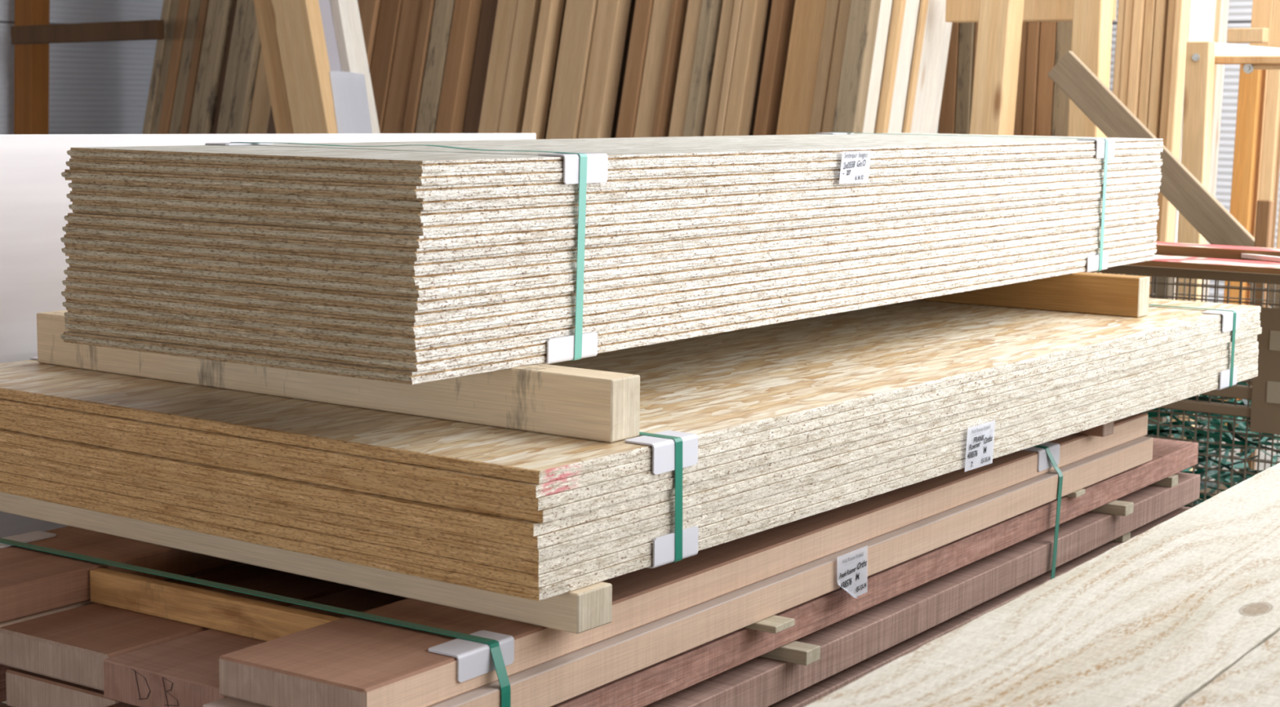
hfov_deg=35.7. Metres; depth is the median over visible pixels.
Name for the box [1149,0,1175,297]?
plank
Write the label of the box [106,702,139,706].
plank
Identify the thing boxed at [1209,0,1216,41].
board
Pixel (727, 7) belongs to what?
plank
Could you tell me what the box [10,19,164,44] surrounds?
rail
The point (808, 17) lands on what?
plank
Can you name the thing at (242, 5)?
plank
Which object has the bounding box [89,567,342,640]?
board
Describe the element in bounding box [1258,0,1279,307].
board
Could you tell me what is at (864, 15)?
plank
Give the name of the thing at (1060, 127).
plank
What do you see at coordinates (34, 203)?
sheet
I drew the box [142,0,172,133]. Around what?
plank
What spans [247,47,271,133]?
plank
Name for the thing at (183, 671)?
plank
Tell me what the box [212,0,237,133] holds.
plank
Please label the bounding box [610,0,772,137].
boards
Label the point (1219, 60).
rail
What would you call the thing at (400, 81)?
plank
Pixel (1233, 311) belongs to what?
strap
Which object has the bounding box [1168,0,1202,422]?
board
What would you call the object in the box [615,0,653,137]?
plank
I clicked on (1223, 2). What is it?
board
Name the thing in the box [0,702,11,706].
plank
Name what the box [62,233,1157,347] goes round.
board
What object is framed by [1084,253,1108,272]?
protector
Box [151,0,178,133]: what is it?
plank
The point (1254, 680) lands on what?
plywood sheet
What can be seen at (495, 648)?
strap
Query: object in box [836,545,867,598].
paper tag
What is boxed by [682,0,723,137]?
plank
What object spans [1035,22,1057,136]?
plank
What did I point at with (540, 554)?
board
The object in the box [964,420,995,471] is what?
paper tag
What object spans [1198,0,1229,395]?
board
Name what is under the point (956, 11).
rail
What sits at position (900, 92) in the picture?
plank
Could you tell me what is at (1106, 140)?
strap
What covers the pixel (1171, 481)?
sticker lath
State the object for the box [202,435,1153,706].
plank
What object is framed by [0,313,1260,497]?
board
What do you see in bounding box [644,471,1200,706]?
plank
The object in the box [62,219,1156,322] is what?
board
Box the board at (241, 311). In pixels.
[61,226,1156,335]
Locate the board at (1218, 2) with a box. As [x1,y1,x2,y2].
[1209,0,1221,155]
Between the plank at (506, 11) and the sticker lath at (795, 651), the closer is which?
the sticker lath at (795, 651)
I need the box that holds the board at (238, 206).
[66,165,1160,222]
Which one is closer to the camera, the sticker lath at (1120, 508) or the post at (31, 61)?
the sticker lath at (1120, 508)
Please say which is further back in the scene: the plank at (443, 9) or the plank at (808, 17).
the plank at (443, 9)
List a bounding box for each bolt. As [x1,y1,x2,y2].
[1191,53,1199,61]
[1243,64,1253,73]
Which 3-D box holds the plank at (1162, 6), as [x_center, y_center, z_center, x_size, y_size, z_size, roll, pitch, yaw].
[1.876,-1.164,7.133,0.034,3.000,0.269,6,9,36]
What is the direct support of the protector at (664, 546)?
attached to the board at (540, 593)
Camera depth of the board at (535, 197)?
2.74 m
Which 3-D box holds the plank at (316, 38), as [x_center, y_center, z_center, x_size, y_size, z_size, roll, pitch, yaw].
[-1.412,-1.453,8.728,0.920,3.164,0.322,6,9,36]
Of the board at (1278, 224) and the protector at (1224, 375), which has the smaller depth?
the protector at (1224, 375)
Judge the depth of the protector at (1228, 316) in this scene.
4.16 m
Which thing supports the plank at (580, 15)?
on the floor
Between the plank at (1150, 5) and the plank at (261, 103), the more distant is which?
the plank at (261, 103)
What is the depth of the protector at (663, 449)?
2.53 m
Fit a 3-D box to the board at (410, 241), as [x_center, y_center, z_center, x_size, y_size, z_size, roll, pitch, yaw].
[0.185,-0.289,3.653,0.658,0.015,2.549,6,9,34]
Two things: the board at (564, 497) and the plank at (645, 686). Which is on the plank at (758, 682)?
the plank at (645, 686)
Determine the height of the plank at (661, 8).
2.942 m
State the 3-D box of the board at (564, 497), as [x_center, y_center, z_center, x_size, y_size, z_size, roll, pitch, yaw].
[0.114,0.003,3.690,1.243,0.015,2.501,6,9,36]
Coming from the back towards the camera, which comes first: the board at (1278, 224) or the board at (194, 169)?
the board at (1278, 224)
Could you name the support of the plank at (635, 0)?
on the floor
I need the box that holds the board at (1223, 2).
[1203,0,1226,302]
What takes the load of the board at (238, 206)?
on the board at (289, 220)
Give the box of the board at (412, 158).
[66,133,1163,173]
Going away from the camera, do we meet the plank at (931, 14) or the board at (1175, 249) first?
the board at (1175, 249)
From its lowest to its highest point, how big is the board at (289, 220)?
0.015 m
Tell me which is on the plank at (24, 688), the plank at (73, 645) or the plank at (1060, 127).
the plank at (73, 645)
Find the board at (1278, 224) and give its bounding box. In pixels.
[1275,201,1279,248]
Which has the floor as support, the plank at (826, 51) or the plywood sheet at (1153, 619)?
the plank at (826, 51)
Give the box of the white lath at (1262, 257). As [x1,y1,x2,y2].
[1240,253,1279,262]
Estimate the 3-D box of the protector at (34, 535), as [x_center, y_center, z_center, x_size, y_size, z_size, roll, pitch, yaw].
[-0.890,0.284,2.854,0.048,0.039,0.098,6,9,34]
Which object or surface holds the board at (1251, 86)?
on the floor
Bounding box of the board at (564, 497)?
[0,320,1260,511]
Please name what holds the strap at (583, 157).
attached to the board at (412, 158)
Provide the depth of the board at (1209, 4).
7.71 m
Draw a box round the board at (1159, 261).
[1124,254,1279,275]
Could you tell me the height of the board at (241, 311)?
0.015 m
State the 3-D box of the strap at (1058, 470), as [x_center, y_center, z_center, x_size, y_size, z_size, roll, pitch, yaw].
[0.390,0.296,3.978,0.939,0.322,0.048,6,9,34]
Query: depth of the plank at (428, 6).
9.13 m
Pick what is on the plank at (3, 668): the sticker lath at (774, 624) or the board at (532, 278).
the sticker lath at (774, 624)
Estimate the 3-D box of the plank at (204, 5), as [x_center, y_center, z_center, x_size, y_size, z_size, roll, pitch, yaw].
[-2.209,-1.552,10.070,0.054,2.942,0.758,6,9,36]
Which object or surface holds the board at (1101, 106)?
on the floor
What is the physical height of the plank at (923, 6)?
2.930 m
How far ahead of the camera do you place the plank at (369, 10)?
9.32 m
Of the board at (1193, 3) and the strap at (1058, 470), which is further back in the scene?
the board at (1193, 3)
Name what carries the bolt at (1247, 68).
attached to the rail at (1219, 60)
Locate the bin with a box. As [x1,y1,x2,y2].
[1088,265,1279,507]
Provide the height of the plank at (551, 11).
2.942 m
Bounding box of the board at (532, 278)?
[65,205,1159,297]
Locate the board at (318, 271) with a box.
[61,199,1157,285]
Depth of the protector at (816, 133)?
4.52 m
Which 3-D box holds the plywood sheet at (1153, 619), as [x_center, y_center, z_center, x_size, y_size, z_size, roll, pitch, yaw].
[0.824,0.285,2.444,0.247,0.199,4.200,6,9,33]
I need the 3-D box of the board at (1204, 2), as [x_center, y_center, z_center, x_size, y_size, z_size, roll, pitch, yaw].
[2.120,-1.237,7.717,0.130,2.997,0.227,6,9,36]
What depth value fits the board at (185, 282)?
2.74 m
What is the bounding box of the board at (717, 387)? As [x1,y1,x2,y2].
[0,297,1261,484]
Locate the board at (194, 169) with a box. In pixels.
[66,145,1163,186]
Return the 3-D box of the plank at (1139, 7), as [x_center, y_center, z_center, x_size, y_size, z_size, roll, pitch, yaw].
[1.805,-1.169,7.165,0.036,3.000,0.269,6,9,36]
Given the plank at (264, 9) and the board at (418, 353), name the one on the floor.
the plank at (264, 9)
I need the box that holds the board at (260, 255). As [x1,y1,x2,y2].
[60,192,1158,273]
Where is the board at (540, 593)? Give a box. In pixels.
[0,369,1257,600]
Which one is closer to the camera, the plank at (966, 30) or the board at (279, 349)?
the board at (279, 349)
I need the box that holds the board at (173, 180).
[61,152,1160,198]
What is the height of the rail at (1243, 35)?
0.054 m
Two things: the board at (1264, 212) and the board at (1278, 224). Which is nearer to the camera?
the board at (1264, 212)
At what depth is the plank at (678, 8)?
8.32 m
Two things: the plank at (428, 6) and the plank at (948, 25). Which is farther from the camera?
the plank at (428, 6)
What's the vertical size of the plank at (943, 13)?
2.930 m
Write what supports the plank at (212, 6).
on the floor
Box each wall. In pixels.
[0,0,163,134]
[937,0,1279,307]
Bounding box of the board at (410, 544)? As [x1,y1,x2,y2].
[0,355,1257,574]
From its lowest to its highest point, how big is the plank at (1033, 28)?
1.750 m
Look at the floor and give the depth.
7.04 m
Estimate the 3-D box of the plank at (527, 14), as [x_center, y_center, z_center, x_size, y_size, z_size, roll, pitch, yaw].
[-0.505,-1.370,8.828,0.098,2.942,0.758,6,9,36]
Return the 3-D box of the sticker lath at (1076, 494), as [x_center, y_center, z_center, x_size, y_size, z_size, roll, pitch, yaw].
[0.461,0.230,4.058,0.922,0.010,0.045,6,9,34]
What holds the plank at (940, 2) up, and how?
on the floor
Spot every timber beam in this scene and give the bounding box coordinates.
[0,492,612,633]
[36,310,639,442]
[915,271,1150,317]
[1075,421,1114,436]
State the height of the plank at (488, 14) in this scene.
2.942 m
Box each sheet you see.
[0,133,536,537]
[329,71,372,133]
[804,462,1279,706]
[1179,630,1279,706]
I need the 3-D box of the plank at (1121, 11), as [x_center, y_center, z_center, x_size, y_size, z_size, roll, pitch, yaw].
[1.759,-1.176,7.218,0.027,3.000,0.269,6,9,36]
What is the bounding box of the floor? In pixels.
[1167,416,1279,483]
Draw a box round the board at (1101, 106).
[1047,50,1279,308]
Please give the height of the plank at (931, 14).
2.940 m
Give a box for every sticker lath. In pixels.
[743,614,795,633]
[760,640,820,665]
[1064,488,1084,497]
[1088,500,1133,515]
[1111,531,1130,542]
[1150,474,1177,487]
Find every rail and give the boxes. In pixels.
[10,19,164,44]
[945,0,1116,22]
[1214,55,1279,64]
[1226,27,1269,43]
[1241,64,1279,70]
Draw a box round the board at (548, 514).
[0,327,1262,523]
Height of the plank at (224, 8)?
2.942 m
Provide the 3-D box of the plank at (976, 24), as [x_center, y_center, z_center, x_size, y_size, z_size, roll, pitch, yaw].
[1.440,-0.707,8.403,0.082,1.750,0.090,6,7,36]
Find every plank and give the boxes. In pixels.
[0,525,239,623]
[0,562,247,626]
[0,564,355,690]
[0,663,13,702]
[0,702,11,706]
[5,667,120,706]
[102,586,408,706]
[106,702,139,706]
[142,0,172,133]
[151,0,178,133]
[157,0,190,133]
[168,0,200,133]
[179,0,209,133]
[188,0,217,133]
[196,0,233,133]
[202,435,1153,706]
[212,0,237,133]
[216,0,248,133]
[218,412,1147,706]
[227,0,261,133]
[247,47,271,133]
[253,0,293,133]
[266,106,275,133]
[271,0,380,133]
[357,0,381,71]
[369,0,402,133]
[382,0,422,133]
[402,0,435,133]
[415,0,455,133]
[435,0,483,133]
[462,0,497,133]
[478,0,518,133]
[497,0,541,133]
[521,0,564,139]
[543,0,566,139]
[546,0,598,139]
[551,437,1198,706]
[577,0,631,138]
[614,0,635,137]
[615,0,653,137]
[633,0,671,137]
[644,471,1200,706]
[651,0,688,137]
[668,0,702,137]
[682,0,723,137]
[703,0,734,136]
[715,0,742,136]
[723,0,768,136]
[752,0,795,135]
[752,2,772,134]
[768,506,1191,706]
[776,0,826,135]
[808,0,839,134]
[821,0,850,133]
[832,0,880,133]
[862,0,892,133]
[873,0,919,133]
[875,0,906,133]
[901,0,938,133]
[902,0,928,133]
[920,0,943,133]
[924,0,946,133]
[929,21,951,133]
[937,22,959,133]
[954,22,975,134]
[971,22,977,102]
[1013,22,1027,135]
[1022,22,1040,135]
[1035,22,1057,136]
[1051,21,1072,136]
[1101,0,1125,273]
[1109,0,1133,274]
[1122,0,1146,275]
[1128,0,1155,275]
[1137,0,1168,276]
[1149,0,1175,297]
[1159,0,1190,242]
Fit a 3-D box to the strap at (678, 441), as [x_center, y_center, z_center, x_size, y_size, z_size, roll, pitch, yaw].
[-0.458,0.135,2.919,1.256,0.163,0.020,6,9,36]
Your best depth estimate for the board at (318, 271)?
2.74 m
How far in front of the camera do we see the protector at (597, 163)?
2.70 m
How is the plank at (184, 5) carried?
on the floor
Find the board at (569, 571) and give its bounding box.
[0,362,1257,587]
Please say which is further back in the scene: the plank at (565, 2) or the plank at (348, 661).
the plank at (565, 2)
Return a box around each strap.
[0,537,511,706]
[230,142,586,360]
[639,431,682,562]
[829,132,1108,271]
[1034,444,1062,579]
[1148,304,1236,387]
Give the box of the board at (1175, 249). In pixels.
[1154,241,1279,262]
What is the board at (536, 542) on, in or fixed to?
on the board at (540, 554)
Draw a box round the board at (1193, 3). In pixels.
[1173,0,1197,299]
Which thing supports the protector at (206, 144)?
on the board at (412, 158)
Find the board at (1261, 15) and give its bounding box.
[1248,0,1272,305]
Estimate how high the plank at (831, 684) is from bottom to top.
0.060 m
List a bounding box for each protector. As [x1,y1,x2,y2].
[0,530,56,547]
[204,142,272,145]
[428,630,514,682]
[537,152,608,184]
[540,331,597,364]
[625,430,697,474]
[647,525,698,568]
[815,133,853,134]
[1022,442,1059,471]
[1076,138,1115,158]
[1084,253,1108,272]
[1201,308,1239,332]
[1213,367,1237,390]
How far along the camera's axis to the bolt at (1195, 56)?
6.38 m
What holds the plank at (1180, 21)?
on the floor
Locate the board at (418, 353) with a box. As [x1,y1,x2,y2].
[63,240,1156,359]
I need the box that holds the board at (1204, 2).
[1199,0,1207,41]
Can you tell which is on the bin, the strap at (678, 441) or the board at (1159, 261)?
the board at (1159, 261)
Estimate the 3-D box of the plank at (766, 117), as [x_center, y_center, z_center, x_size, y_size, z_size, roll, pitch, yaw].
[0.560,-1.259,8.076,0.060,2.942,0.758,6,9,36]
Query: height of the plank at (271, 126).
2.942 m
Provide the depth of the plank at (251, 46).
9.78 m
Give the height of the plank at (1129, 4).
3.000 m
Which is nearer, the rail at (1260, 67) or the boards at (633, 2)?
the rail at (1260, 67)
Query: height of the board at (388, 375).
0.015 m
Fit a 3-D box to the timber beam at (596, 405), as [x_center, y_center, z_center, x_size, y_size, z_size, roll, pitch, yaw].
[-0.483,0.021,2.874,1.151,0.080,0.062,6,9,36]
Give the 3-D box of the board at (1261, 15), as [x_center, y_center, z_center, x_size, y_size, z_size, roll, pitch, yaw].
[2.430,-1.238,7.754,0.081,2.998,0.249,6,9,36]
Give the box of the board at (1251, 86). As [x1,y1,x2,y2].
[1218,64,1266,426]
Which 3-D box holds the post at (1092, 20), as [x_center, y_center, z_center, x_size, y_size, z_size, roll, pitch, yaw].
[1.550,-1.230,6.797,0.104,3.200,0.103,6,9,36]
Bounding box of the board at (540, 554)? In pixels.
[0,348,1258,562]
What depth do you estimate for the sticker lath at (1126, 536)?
4.09 m
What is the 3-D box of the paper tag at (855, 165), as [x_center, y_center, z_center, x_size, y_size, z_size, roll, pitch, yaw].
[0.359,-0.310,3.307,0.001,0.053,0.108,6,9,34]
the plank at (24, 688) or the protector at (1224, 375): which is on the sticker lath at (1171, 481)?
the plank at (24, 688)
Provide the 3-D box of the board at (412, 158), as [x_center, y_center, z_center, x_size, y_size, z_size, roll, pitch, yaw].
[0.190,-0.380,3.651,0.658,0.015,2.549,6,9,34]
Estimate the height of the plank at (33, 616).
0.048 m
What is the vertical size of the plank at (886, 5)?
2.941 m
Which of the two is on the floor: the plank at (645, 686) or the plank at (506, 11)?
the plank at (506, 11)
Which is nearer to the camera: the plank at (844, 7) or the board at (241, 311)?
the board at (241, 311)
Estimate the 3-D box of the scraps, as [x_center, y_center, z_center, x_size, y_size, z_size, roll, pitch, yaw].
[1.844,0.263,5.420,1.124,0.389,0.724,6,9,36]
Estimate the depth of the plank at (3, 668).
2.60 m
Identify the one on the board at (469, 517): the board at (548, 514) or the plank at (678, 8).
the board at (548, 514)
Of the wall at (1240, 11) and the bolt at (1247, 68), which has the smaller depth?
the bolt at (1247, 68)
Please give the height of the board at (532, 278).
0.015 m
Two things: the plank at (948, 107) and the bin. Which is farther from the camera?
the plank at (948, 107)
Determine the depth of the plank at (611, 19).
8.53 m
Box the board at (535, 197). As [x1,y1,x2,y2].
[67,159,1162,210]
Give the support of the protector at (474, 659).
on the plank at (348, 661)
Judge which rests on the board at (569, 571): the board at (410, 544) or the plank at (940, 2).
the board at (410, 544)
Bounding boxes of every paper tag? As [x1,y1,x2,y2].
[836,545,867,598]
[839,151,871,183]
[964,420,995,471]
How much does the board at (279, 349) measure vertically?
0.015 m
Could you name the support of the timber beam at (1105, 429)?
on the plank at (348, 661)
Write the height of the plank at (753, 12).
2.942 m
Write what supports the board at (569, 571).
on the board at (540, 593)
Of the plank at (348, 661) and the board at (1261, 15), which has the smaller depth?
the plank at (348, 661)
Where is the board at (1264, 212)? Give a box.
[1238,200,1274,476]
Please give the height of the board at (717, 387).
0.015 m
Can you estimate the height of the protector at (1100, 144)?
0.039 m
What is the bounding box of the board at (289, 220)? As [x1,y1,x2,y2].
[68,172,1161,235]
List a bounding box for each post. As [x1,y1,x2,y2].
[13,0,49,134]
[968,0,1024,135]
[1067,0,1113,273]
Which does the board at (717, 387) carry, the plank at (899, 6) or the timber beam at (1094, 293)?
the timber beam at (1094, 293)
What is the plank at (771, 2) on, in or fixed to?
on the floor
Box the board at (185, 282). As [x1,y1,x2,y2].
[63,213,1159,310]
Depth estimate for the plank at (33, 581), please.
2.74 m
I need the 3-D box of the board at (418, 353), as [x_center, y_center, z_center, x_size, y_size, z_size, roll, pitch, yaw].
[0.180,-0.153,3.672,0.658,0.015,2.549,6,9,34]
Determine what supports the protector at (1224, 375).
on the board at (569, 571)
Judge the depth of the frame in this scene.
6.41 m
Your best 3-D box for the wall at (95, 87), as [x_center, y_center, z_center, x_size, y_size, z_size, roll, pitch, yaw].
[-6.101,-2.020,7.112,0.200,4.500,13.000,6,9,36]
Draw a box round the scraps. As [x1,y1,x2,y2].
[1142,382,1279,506]
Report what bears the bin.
on the floor
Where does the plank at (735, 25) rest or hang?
on the floor
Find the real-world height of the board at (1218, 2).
2.997 m
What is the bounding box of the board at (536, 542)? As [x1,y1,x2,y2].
[0,341,1258,549]
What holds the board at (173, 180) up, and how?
on the board at (535, 197)
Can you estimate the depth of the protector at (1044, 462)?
3.70 m
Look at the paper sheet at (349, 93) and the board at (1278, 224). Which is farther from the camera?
the paper sheet at (349, 93)
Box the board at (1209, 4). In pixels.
[1204,0,1212,41]
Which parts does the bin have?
corner post, rail, rail, label plate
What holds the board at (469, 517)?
on the board at (536, 542)
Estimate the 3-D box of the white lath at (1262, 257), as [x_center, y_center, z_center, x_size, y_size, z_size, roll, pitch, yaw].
[1.692,-0.231,5.042,0.018,0.012,0.440,-3,8,-28]
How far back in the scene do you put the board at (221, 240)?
2.73 m
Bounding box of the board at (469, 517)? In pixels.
[0,334,1257,536]
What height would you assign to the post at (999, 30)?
3.195 m
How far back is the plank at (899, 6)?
7.67 m
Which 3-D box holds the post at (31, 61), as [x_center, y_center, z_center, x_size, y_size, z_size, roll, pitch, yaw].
[-3.251,-1.785,10.636,0.153,3.202,0.244,6,9,36]
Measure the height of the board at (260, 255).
0.015 m
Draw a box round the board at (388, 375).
[59,253,1155,384]
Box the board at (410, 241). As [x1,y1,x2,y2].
[63,179,1160,248]
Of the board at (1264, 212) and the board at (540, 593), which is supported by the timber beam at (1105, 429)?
the board at (540, 593)
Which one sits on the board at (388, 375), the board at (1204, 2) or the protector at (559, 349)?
the protector at (559, 349)
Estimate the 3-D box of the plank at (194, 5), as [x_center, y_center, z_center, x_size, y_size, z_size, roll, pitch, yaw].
[-2.264,-1.558,10.109,0.079,2.942,0.758,6,9,36]
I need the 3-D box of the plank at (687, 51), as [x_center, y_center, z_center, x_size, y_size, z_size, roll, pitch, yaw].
[0.232,-1.293,8.304,0.080,2.942,0.758,6,9,36]
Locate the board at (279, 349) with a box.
[64,246,1156,371]
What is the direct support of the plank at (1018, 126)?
on the floor
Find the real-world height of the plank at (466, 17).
2.942 m
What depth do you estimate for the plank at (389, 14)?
9.26 m
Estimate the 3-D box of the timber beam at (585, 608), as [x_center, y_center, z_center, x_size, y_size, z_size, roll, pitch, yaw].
[-0.557,0.256,2.775,1.246,0.049,0.070,6,9,36]
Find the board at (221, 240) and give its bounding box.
[62,186,1159,261]
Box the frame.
[1168,41,1279,471]

